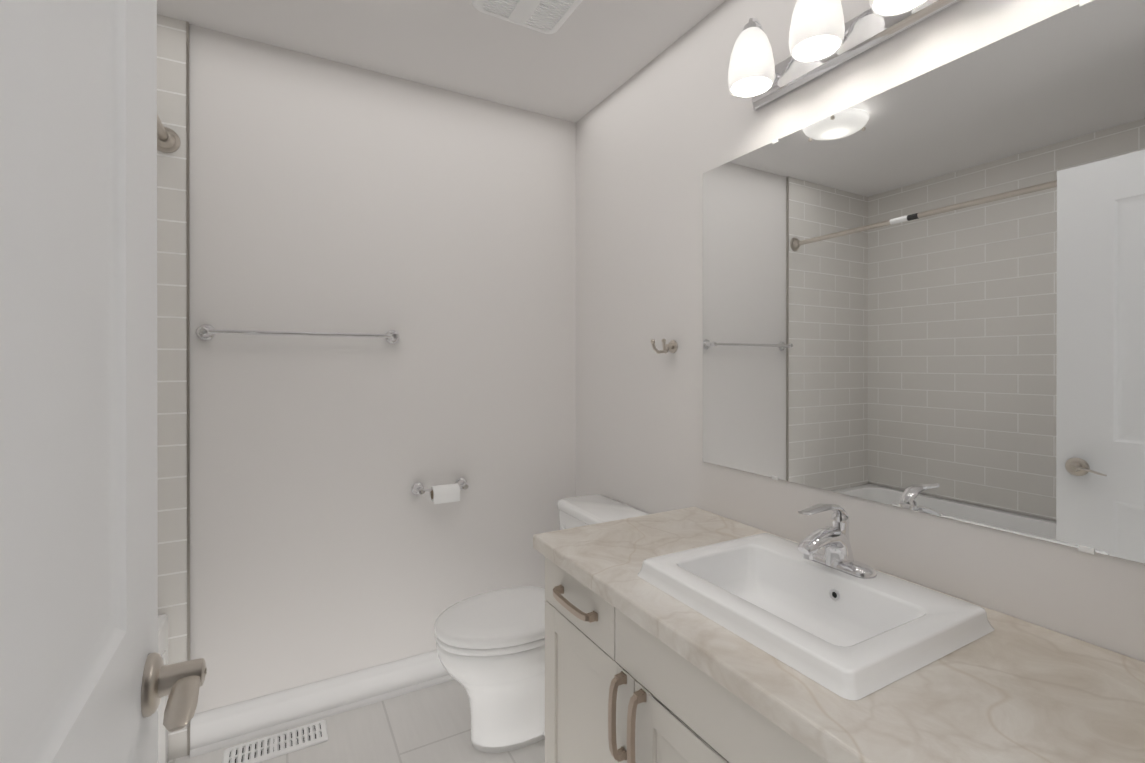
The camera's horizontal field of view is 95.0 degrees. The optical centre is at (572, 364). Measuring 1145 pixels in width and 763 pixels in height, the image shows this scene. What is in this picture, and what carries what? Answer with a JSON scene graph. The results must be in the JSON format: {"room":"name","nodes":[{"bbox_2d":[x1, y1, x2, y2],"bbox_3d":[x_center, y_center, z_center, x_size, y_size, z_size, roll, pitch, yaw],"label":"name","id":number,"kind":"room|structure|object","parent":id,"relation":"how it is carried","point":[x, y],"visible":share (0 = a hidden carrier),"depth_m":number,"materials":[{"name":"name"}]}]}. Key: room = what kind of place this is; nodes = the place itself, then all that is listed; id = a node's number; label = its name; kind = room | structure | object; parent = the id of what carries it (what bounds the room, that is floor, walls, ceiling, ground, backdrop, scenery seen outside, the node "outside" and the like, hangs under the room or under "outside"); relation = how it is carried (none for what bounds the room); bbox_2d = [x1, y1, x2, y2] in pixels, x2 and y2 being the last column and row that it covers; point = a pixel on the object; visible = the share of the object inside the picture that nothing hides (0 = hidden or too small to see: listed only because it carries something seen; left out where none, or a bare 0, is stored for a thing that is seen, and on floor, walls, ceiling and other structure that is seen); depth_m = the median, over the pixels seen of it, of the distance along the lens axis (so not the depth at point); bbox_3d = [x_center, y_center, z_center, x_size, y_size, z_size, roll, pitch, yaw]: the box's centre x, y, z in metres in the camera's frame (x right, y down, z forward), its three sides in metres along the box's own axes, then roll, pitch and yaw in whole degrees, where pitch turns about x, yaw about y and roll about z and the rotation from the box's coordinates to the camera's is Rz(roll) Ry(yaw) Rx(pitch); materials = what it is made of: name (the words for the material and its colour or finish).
{"room":"bathroom","nodes":[
{"label":"bathroom","id":0,"kind":"room"},
{"bbox_2d":[168,679,544,762],"bbox_3d":[-0.152,1.353,0.414,2.500,0.100,3.650,0,0,-29],"label":"floor","id":1,"kind":"structure","parent":0,"point":[431,724],"depth_m":1.83,"materials":[{"name":"tile"}]},
{"bbox_2d":[158,614,167,762],"bbox_3d":[-1.143,1.057,0.618,0.762,0.490,2.106,0,0,-29],"label":"bathtub","id":2,"kind":"object","parent":1,"relation":"on","point":[163,653],"visible":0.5,"depth_m":1.64,"materials":[{"name":"white plastic"}]},
{"bbox_2d":[222,720,327,762],"bbox_3d":[-1.009,1.296,1.791,0.310,0.008,0.120,0,0,-29],"label":"floor vent","id":3,"kind":"object","parent":1,"relation":"in","point":[280,744],"visible":1,"depth_m":1.79,"materials":[{"name":"white plastic"}]},
{"bbox_2d":[434,494,648,752],"bbox_3d":[-0.117,0.930,1.915,0.765,0.739,0.444,0,0,-29],"label":"toilet","id":4,"kind":"object","parent":1,"relation":"on","point":[490,646],"visible":0.65,"depth_m":1.76,"materials":[{"name":"white ceramic"}]},
{"bbox_2d":[533,547,836,762],"bbox_3d":[0.464,0.908,1.033,0.619,0.787,1.289,0,0,-29],"label":"bathroom vanity","id":5,"kind":"object","parent":1,"relation":"on","point":[617,690],"depth_m":1.08,"materials":[{"name":"grey paint"}]},
{"bbox_2d":[533,507,1144,762],"bbox_3d":[0.467,0.497,1.048,0.598,0.040,1.310,0,0,-29],"label":"countertop","id":6,"kind":"structure","parent":5,"relation":"on","point":[1025,692],"depth_m":0.78,"materials":[{"name":"beige stone"}]},
{"bbox_2d":[629,527,1004,702],"bbox_3d":[0.455,0.509,1.071,0.430,0.135,0.521,0,0,-29],"label":"sink","id":7,"kind":"object","parent":6,"relation":"in","point":[855,637],"depth_m":1.01,"materials":[{"name":"white ceramic"}]},
{"bbox_2d":[789,503,884,578],"bbox_3d":[0.543,0.396,1.131,0.158,0.193,0.160,0,0,-29],"label":"faucet","id":8,"kind":"object","parent":7,"relation":"on","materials":[{"name":"silver metal"}]},
{"bbox_2d":[189,24,575,713],"bbox_3d":[-1.014,0.080,1.963,2.500,2.440,0.100,0,0,-29],"label":"wall","id":9,"kind":"structure","parent":0,"point":[435,228],"depth_m":2.02,"materials":[{"name":"white paint"}]},
{"bbox_2d":[157,14,186,760],"bbox_3d":[-1.639,0.080,1.553,0.810,2.440,0.010,0,0,-29],"label":"wall tile","id":10,"kind":"structure","parent":9,"relation":"attached to","point":[172,327],"depth_m":1.73,"materials":[{"name":"white tile"}]},
{"bbox_2d":[157,114,180,152],"bbox_3d":[-0.820,-0.733,0.794,0.082,0.082,2.110,0,0,-29],"label":"shower rod","id":11,"kind":"object","parent":10,"relation":"attached to","point":[168,140],"visible":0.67,"depth_m":1.70,"materials":[{"name":"silver metal"}]},
{"bbox_2d":[186,21,189,755],"bbox_3d":[-1.281,0.080,1.751,0.007,2.440,0.012,0,0,-29],"label":"trim","id":12,"kind":"structure","parent":9,"relation":"attached to","point":[188,331],"depth_m":1.75,"materials":[{"name":"silver metal"}]},
{"bbox_2d":[196,324,399,343],"bbox_3d":[-0.958,-0.110,1.893,0.662,0.056,0.077,0,0,-29],"label":"towel rail","id":13,"kind":"object","parent":9,"relation":"attached to","point":[206,332],"visible":1,"depth_m":1.84,"materials":[{"name":"silver metal"}]},
{"bbox_2d":[190,650,454,757],"bbox_3d":[-0.625,1.236,2.107,1.482,0.126,0.030,0,0,-29],"label":"baseboard","id":14,"kind":"structure","parent":9,"relation":"attached to","point":[215,729],"depth_m":1.92,"materials":[{"name":"white paint"}]},
{"bbox_2d":[411,477,468,503],"bbox_3d":[-0.527,0.511,2.127,0.232,0.076,0.089,0,0,-29],"label":"paper holder","id":15,"kind":"object","parent":9,"relation":"attached to","point":[446,493],"visible":1,"depth_m":2.10,"materials":[{"name":"white paper"}]},
{"bbox_2d":[157,0,725,122],"bbox_3d":[-0.152,-1.187,0.409,2.500,0.100,3.650,0,0,-29],"label":"ceiling","id":16,"kind":"structure","parent":0,"point":[585,59],"depth_m":1.84,"materials":[{"name":"white paint"}]},
{"bbox_2d":[472,0,582,33],"bbox_3d":[-0.124,-1.129,1.604,0.300,0.020,0.300,0,0,-29],"label":"ceiling vent","id":17,"kind":"object","parent":16,"relation":"in","point":[547,16],"visible":0.96,"depth_m":1.66,"materials":[{"name":"white plastic"}]},
{"bbox_2d":[576,0,1144,661],"bbox_3d":[0.581,0.080,1.563,0.100,2.440,2.350,0,0,-29],"label":"wall","id":18,"kind":"structure","parent":0,"point":[664,132],"depth_m":1.74,"materials":[{"name":"white paint"}]},
{"bbox_2d":[650,338,677,353],"bbox_3d":[0.325,-0.065,1.842,0.077,0.052,0.077,0,0,-29],"label":"robe hook","id":19,"kind":"object","parent":18,"relation":"attached to","point":[672,346],"visible":1,"depth_m":1.85,"materials":[{"name":"silver metal"}]},
{"bbox_2d":[728,0,962,110],"bbox_3d":[0.644,-0.834,1.159,0.179,0.190,0.766,0,0,-29],"label":"sconce","id":20,"kind":"object","parent":18,"relation":"attached to","point":[824,39],"visible":1,"depth_m":1.26,"materials":[{"name":"white glass"}]},
{"bbox_2d":[703,0,1144,563],"bbox_3d":[0.730,-0.154,1.182,0.008,0.953,1.240,0,0,-29],"label":"mirror","id":21,"kind":"object","parent":18,"relation":"attached to","point":[925,293],"visible":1,"depth_m":1.07,"materials":[{"name":"clear glass"}]},
{"bbox_3d":[0.275,0.245,0.127,0.945,2.117,0.136,0,0,-29],"label":"door frame","id":22,"kind":"structure","parent":0,"visible":0},
{"bbox_2d":[0,0,206,762],"bbox_3d":[-0.346,0.284,0.304,0.150,2.022,0.824,0,0,-29],"label":"door","id":23,"kind":"structure","parent":22,"relation":"attached to","point":[87,675],"depth_m":0.42,"materials":[{"name":"white paint"}]}
]}

